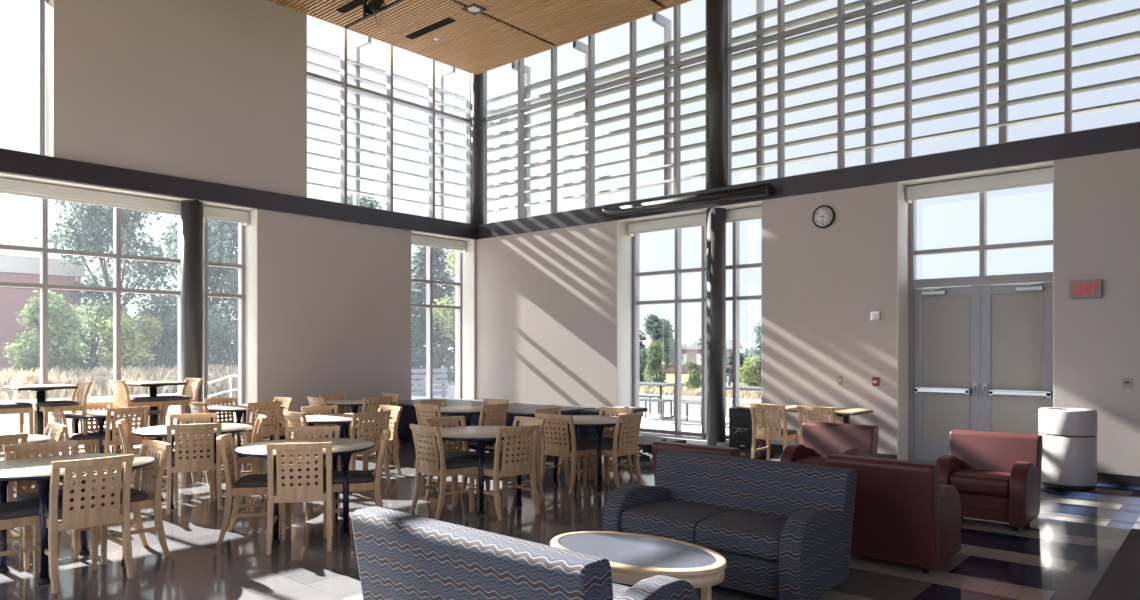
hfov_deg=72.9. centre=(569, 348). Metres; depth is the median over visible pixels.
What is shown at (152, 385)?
table
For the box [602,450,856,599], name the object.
loveseat
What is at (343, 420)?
round table
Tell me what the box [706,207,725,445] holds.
column
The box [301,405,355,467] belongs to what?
dining chair
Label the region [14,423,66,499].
dining chair
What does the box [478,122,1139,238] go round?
beam
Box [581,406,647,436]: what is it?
round table
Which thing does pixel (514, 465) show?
dining chair
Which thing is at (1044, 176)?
roller blind
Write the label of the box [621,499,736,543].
seat cushion
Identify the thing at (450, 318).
leafy tree
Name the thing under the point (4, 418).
wall
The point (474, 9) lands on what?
recessed light
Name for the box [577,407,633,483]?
dining chair
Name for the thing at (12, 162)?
beam
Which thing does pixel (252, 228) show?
trim
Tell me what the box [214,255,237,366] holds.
shrub
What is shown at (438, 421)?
dining chair
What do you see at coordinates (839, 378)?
wall switch
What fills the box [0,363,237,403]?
ornamental grass
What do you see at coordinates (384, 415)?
dining chair
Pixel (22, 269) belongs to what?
brick building
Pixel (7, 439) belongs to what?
dining chair
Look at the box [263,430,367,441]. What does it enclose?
baseboard
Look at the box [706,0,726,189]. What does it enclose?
column
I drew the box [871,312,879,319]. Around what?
thermostat
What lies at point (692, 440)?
trim
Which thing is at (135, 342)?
leafy tree
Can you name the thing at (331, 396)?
dining chair
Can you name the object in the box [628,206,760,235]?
roller blind
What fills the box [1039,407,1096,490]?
waste bin
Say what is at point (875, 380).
fire alarm
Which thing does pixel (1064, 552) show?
floor
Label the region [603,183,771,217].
projection screen
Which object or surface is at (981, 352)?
door
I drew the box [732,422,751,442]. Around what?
grille
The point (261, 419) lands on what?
dining chair
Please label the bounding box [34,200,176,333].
leafy tree
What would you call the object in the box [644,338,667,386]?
shrub
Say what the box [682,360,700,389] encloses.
shrub
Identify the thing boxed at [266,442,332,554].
dining chair
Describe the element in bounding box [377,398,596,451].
platform
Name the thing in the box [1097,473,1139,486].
baseboard
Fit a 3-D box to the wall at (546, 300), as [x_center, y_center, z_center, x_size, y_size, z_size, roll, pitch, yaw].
[4.821,-2.300,10.392,17.400,7.700,0.600,0,0,41]
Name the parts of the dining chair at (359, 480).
leg, seat, seat frame, leg, leg, backrest, rail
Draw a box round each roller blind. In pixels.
[0,178,248,225]
[411,234,466,251]
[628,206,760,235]
[906,167,1052,203]
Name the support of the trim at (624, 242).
attached to the wall at (546, 300)
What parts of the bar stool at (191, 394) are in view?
seat, seat frame, leg, backrest, rail, leg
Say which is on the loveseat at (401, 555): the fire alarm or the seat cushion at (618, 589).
the seat cushion at (618, 589)
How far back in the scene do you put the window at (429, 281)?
15.56 m
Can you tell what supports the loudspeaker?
on the floor at (1064, 552)
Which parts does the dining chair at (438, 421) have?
leg, rail, backrest, leg, leg, seat, leg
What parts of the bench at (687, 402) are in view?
leg, seat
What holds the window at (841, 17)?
in the wall at (546, 300)
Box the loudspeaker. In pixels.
[729,406,759,448]
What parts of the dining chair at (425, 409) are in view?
leg, rail, backrest, leg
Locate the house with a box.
[640,340,743,373]
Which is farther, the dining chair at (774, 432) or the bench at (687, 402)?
the bench at (687, 402)
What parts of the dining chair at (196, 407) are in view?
rail, backrest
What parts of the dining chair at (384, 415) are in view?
leg, rail, rail, backrest, leg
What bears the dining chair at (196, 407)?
on the floor at (1064, 552)
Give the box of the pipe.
[345,0,403,27]
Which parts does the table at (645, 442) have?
floor rail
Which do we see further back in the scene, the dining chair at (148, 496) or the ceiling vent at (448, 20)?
the ceiling vent at (448, 20)
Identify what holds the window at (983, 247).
in the wall at (546, 300)
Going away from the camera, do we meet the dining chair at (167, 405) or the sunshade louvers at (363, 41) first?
the dining chair at (167, 405)
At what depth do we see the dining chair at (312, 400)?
11.36 m
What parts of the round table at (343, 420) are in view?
leg, leg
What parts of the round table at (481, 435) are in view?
leg, leg, leg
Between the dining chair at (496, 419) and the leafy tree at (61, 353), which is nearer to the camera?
the dining chair at (496, 419)
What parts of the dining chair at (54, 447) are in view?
leg, leg, rail, backrest, seat, leg, leg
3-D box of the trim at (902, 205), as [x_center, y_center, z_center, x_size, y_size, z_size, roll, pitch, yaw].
[5.216,-0.345,9.935,1.811,3.790,0.429,0,0,41]
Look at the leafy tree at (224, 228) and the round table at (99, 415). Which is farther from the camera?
the leafy tree at (224, 228)
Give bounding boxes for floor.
[0,440,1139,599]
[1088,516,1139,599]
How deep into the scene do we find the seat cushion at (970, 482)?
6.73 m
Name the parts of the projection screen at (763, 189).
slot rail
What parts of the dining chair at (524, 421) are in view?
leg, seat, leg, backrest, rail, leg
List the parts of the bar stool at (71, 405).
leg, leg, seat, seat frame, leg, backrest, rail, leg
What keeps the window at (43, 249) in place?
in the wall at (214, 91)
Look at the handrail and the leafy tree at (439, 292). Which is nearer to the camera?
the handrail
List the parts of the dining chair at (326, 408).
rail, backrest, seat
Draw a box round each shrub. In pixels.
[38,293,151,372]
[111,277,237,371]
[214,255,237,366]
[411,316,450,379]
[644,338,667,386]
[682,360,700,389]
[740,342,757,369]
[740,354,760,392]
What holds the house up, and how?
on the lawn at (670, 378)
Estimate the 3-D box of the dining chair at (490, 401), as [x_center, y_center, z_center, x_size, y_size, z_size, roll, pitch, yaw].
[-1.195,1.134,10.730,0.477,0.832,0.560,0,0,40]
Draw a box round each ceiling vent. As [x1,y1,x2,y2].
[336,0,368,12]
[406,17,455,39]
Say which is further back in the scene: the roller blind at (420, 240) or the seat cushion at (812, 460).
the roller blind at (420, 240)
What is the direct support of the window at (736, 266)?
in the wall at (546, 300)
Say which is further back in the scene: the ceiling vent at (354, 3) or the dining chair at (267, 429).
the ceiling vent at (354, 3)
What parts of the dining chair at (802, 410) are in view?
leg, rail, backrest, leg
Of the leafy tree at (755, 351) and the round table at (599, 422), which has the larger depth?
the leafy tree at (755, 351)
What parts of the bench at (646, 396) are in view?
seat, leg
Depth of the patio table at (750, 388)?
15.28 m
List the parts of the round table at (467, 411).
leg, leg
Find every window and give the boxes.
[0,198,245,460]
[1,0,46,155]
[307,27,470,223]
[411,246,461,398]
[484,0,1139,223]
[632,221,760,439]
[909,192,1052,283]
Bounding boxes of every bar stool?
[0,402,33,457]
[34,381,92,453]
[108,380,162,452]
[157,378,202,441]
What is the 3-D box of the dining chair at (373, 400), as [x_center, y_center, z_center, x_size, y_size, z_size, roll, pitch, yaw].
[-3.003,1.134,11.581,0.560,0.832,0.477,0,0,44]
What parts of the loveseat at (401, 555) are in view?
armrest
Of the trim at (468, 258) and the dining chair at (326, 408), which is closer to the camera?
the dining chair at (326, 408)
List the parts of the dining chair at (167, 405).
leg, backrest, leg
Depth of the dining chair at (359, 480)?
6.41 m
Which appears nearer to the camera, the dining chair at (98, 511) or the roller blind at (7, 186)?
the dining chair at (98, 511)
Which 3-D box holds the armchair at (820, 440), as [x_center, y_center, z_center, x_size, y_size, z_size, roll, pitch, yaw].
[2.611,1.164,7.784,0.744,0.772,0.731,0,0,41]
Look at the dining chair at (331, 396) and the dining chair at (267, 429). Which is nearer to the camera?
the dining chair at (267, 429)
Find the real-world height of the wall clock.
0.330 m
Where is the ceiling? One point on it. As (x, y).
(508, 31)
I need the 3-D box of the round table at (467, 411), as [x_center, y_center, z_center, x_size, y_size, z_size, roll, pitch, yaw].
[-1.447,1.182,10.426,1.118,0.736,1.118,0,0,28]
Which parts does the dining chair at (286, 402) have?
backrest, rail, leg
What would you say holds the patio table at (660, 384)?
on the patio
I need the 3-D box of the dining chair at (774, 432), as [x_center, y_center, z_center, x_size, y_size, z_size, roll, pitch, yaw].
[2.679,1.134,10.095,0.477,0.832,0.560,0,0,39]
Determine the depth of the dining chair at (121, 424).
7.63 m
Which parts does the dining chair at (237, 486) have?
rail, leg, backrest, leg, seat frame, seat, leg, leg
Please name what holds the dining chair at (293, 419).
on the floor at (1064, 552)
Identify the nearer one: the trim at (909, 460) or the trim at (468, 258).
the trim at (909, 460)
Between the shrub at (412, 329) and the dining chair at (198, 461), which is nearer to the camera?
the dining chair at (198, 461)
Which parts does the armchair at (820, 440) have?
armrest, backrest, armrest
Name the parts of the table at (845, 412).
leg, leg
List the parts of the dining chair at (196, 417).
rail, backrest, seat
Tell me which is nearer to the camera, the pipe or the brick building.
the pipe
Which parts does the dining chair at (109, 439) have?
leg, seat, leg, rail, backrest, rail, leg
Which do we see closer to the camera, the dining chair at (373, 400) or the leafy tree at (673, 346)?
the dining chair at (373, 400)
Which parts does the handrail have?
rail, rail, post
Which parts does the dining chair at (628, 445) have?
leg, seat frame, leg, seat, leg, rail, backrest, rail, leg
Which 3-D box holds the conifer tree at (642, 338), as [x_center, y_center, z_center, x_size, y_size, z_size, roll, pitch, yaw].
[2.573,0.099,35.561,3.407,3.890,3.566,0,0,-15]
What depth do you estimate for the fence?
23.04 m
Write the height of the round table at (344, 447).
0.736 m
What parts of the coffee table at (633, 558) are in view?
leg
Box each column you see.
[181,200,203,423]
[471,73,483,224]
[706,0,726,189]
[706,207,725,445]
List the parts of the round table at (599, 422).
leg, leg, leg, leg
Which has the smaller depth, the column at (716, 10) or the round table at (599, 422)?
the round table at (599, 422)
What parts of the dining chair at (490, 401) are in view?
backrest, rail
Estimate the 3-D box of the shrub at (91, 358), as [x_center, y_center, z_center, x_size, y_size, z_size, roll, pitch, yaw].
[-15.097,0.100,24.282,2.928,3.464,3.241,0,0,17]
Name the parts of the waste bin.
lid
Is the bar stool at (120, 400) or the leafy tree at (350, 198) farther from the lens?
the leafy tree at (350, 198)
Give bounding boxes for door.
[909,277,1052,460]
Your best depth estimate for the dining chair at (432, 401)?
10.87 m
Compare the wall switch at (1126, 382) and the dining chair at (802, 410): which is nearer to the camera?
the wall switch at (1126, 382)
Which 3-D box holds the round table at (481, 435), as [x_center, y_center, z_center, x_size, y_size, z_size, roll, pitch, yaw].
[-0.886,1.182,7.592,1.118,0.736,1.118,0,0,36]
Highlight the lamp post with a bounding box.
[726,366,732,385]
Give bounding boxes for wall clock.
[812,205,834,227]
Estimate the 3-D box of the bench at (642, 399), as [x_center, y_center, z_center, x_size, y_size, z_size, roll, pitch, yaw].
[1.811,1.310,16.602,0.720,0.441,0.384,0,0,37]
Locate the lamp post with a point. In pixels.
(728, 368)
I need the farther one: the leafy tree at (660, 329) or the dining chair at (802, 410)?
the leafy tree at (660, 329)
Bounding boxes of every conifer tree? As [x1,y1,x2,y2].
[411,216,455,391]
[640,331,646,381]
[726,350,745,382]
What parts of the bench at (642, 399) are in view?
leg, seat, leg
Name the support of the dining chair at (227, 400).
on the floor at (1064, 552)
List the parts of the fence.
post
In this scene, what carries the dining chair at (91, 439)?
on the floor at (1064, 552)
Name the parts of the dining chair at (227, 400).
rail, backrest, leg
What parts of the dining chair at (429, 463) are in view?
leg, rail, backrest, rail, leg, seat, seat frame, leg, leg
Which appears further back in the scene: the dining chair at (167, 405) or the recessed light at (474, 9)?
the recessed light at (474, 9)
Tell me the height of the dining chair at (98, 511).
0.832 m
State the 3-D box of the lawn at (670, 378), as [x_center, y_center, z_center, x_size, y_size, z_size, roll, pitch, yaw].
[20.647,2.105,35.070,135.000,0.950,160.000,0,0,41]
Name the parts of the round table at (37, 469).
leg, leg, leg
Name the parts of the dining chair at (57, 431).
leg, backrest, rail, leg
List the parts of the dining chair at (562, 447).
leg, rail, backrest, rail, leg, seat, seat frame, leg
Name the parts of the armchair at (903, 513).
armrest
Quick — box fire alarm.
[872,377,878,385]
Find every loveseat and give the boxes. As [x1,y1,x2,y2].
[351,506,698,599]
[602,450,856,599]
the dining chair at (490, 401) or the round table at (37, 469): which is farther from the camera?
the dining chair at (490, 401)
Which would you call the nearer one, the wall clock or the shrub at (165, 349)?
the wall clock
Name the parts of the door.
shade panel, handle, handle, shade panel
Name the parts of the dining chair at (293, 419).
rail, backrest, leg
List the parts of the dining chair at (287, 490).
leg, leg, rail, backrest, rail, seat, leg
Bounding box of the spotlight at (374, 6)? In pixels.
[365,0,385,25]
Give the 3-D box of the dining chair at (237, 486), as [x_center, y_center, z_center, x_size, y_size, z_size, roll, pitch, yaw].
[-2.609,1.134,6.392,0.560,0.832,0.477,0,0,-14]
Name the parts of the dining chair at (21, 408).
seat frame, seat, leg, leg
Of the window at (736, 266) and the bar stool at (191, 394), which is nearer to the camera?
the bar stool at (191, 394)
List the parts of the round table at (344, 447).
leg, leg, leg, leg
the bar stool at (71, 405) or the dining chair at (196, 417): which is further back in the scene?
the bar stool at (71, 405)
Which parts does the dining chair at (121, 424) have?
rail, leg, leg, leg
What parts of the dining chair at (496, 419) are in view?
leg, backrest, rail, leg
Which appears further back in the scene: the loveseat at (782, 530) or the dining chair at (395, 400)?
the dining chair at (395, 400)
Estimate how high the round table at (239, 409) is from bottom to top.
0.736 m
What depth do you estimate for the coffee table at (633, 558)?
4.20 m
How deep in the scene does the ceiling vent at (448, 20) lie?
13.57 m
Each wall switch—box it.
[837,376,842,384]
[1122,378,1131,387]
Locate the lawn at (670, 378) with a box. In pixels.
[420,365,757,389]
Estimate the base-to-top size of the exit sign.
0.210 m
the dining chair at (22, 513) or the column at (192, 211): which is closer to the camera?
the dining chair at (22, 513)
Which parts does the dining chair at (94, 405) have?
backrest, seat, rail, leg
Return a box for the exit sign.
[1070,279,1101,298]
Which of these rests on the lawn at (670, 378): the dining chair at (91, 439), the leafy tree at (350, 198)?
the leafy tree at (350, 198)
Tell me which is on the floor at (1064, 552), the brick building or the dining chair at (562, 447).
the dining chair at (562, 447)
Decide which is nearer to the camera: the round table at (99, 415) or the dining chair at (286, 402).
the round table at (99, 415)
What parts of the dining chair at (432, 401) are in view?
rail, backrest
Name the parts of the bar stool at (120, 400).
leg, rail, backrest, rail, leg, seat, seat frame, leg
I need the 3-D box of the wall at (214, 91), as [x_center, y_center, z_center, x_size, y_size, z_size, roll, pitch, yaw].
[-7.549,-2.300,9.905,0.600,7.700,17.600,0,0,41]
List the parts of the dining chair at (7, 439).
backrest, rail, leg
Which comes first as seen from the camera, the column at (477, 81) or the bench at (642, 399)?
the column at (477, 81)
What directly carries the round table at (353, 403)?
on the floor at (1064, 552)
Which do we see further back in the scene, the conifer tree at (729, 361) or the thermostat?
the conifer tree at (729, 361)
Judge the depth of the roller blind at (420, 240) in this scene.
15.46 m
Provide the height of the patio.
0.060 m
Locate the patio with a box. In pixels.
[0,396,728,458]
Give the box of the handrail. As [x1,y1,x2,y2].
[173,374,237,415]
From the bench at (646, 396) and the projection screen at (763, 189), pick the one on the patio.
the bench at (646, 396)
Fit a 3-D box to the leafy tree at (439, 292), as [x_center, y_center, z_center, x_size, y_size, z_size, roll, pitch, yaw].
[-5.209,-1.535,29.384,5.420,7.061,5.210,0,0,-22]
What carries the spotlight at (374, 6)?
attached to the pipe
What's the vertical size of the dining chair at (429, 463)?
0.832 m
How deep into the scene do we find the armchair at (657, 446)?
6.19 m
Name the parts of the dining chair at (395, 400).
backrest, rail, leg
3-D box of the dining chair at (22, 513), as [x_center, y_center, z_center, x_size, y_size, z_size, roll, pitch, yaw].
[-3.817,1.134,5.193,0.477,0.832,0.560,0,0,42]
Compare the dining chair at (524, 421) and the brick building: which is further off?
the brick building
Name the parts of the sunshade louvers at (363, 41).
post, blade, blade, blade, blade, blade, blade, blade, blade, blade, blade, post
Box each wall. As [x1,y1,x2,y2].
[0,394,176,422]
[45,0,475,442]
[433,384,760,417]
[476,148,1139,475]
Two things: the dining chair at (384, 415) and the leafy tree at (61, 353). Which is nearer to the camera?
the dining chair at (384, 415)
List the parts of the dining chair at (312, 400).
rail, backrest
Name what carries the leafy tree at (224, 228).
on the lawn at (670, 378)
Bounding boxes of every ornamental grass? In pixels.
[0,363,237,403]
[411,376,760,399]
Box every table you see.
[0,434,51,446]
[0,453,154,584]
[4,384,77,434]
[60,410,159,452]
[121,381,186,439]
[131,423,252,507]
[203,404,284,446]
[235,438,374,544]
[301,413,392,470]
[322,399,391,434]
[429,406,502,452]
[431,426,529,514]
[546,415,634,488]
[550,531,726,599]
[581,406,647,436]
[624,435,685,459]
[640,382,683,418]
[726,386,760,390]
[737,403,873,458]
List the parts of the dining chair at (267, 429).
leg, rail, backrest, rail, leg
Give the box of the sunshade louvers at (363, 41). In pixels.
[307,36,465,218]
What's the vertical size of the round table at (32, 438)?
0.736 m
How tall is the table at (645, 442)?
0.260 m
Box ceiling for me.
[267,0,691,74]
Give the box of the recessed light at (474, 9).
[461,3,486,14]
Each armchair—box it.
[651,441,740,478]
[780,421,878,465]
[825,454,960,573]
[936,429,1042,530]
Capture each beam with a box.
[0,148,477,239]
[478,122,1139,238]
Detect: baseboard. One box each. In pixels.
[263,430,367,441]
[766,444,896,458]
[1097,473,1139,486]
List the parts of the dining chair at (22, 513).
seat frame, seat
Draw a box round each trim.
[0,172,257,422]
[411,230,474,399]
[617,200,761,406]
[639,432,759,449]
[897,160,1053,459]
[909,460,935,462]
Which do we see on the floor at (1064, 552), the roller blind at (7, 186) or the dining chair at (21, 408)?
the dining chair at (21, 408)
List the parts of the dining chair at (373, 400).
leg, backrest, rail, leg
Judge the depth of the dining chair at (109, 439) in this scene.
9.43 m
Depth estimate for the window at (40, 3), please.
10.35 m
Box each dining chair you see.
[0,433,27,530]
[0,500,39,556]
[3,440,91,570]
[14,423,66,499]
[33,454,133,593]
[49,408,104,454]
[73,440,170,569]
[75,402,123,453]
[94,406,149,453]
[114,403,169,453]
[116,419,177,504]
[166,423,221,513]
[169,413,216,495]
[188,401,236,445]
[204,397,251,444]
[209,414,266,501]
[216,433,291,544]
[233,401,281,465]
[243,397,292,459]
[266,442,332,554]
[283,411,339,467]
[286,426,339,527]
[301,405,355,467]
[307,396,350,428]
[319,393,348,413]
[323,429,390,537]
[339,411,390,482]
[349,396,392,451]
[349,405,401,474]
[356,393,400,446]
[410,424,478,519]
[414,403,462,466]
[418,399,460,448]
[424,416,489,506]
[461,399,508,452]
[461,403,508,451]
[469,425,539,520]
[484,416,545,507]
[533,407,590,484]
[537,413,596,492]
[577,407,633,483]
[583,412,643,487]
[750,404,798,459]
[797,406,835,443]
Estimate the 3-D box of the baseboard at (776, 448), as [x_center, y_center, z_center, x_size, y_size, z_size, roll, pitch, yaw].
[3.642,1.490,11.011,1.978,0.120,0.018,0,0,41]
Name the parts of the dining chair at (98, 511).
leg, leg, seat, rail, rail, backrest, leg, leg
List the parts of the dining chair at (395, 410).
leg, backrest, rail, leg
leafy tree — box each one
[2,290,90,371]
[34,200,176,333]
[93,314,163,369]
[158,215,237,322]
[337,187,385,208]
[433,249,455,340]
[640,313,674,371]
[661,338,683,367]
[743,321,760,361]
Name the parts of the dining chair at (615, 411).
leg, seat, leg, backrest, rail, leg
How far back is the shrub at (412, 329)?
29.34 m
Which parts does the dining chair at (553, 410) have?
rail, backrest, leg, seat, leg, leg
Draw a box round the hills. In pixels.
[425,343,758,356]
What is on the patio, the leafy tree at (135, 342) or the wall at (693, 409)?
the wall at (693, 409)
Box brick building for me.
[0,255,84,371]
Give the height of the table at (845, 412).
0.740 m
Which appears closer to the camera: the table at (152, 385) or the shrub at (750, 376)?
the table at (152, 385)
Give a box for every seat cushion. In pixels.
[612,583,629,598]
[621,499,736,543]
[695,510,788,561]
[793,456,824,465]
[949,468,1009,496]
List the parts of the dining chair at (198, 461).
leg, rail, seat, rail, backrest, leg, leg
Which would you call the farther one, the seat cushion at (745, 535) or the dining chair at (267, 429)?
the dining chair at (267, 429)
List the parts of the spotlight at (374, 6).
barn door, barn door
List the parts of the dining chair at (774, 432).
leg, rail, backrest, leg, rail, seat, leg, seat frame, leg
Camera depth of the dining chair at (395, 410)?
9.45 m
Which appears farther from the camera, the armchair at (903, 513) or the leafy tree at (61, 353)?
the leafy tree at (61, 353)
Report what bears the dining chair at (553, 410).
on the floor at (1064, 552)
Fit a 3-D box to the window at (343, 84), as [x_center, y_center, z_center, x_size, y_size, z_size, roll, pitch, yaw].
[-3.312,-4.340,14.761,0.130,3.620,4.110,0,0,41]
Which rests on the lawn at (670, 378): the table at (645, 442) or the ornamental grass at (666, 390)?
the ornamental grass at (666, 390)
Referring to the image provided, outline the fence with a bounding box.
[411,366,447,397]
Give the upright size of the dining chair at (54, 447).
0.832 m
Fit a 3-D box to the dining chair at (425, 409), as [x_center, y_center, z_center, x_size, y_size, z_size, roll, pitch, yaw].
[-1.699,1.134,10.122,0.477,0.832,0.560,0,0,40]
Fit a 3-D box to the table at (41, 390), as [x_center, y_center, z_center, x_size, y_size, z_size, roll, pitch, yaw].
[-6.421,1.000,9.372,0.608,1.100,0.608,0,0,41]
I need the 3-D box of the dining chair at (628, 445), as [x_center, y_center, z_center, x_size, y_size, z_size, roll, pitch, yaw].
[0.489,1.134,8.664,0.560,0.832,0.478,0,0,38]
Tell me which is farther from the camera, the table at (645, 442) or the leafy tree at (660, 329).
the leafy tree at (660, 329)
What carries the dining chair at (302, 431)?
on the floor at (1064, 552)
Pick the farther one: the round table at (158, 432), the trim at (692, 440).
the trim at (692, 440)
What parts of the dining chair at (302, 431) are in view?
leg, rail, seat, backrest, leg, leg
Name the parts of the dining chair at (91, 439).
backrest, rail, leg, seat, seat frame, leg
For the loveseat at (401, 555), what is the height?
0.767 m
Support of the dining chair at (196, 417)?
on the floor at (1064, 552)
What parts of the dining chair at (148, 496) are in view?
leg, leg, seat, seat frame, leg, backrest, rail, leg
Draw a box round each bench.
[640,395,659,414]
[640,398,672,420]
[682,400,700,420]
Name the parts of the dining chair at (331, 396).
rail, backrest, leg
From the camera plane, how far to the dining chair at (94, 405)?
10.22 m
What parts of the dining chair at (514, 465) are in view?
leg, seat frame, leg, seat, rail, backrest, rail, leg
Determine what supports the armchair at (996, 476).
on the floor at (1064, 552)

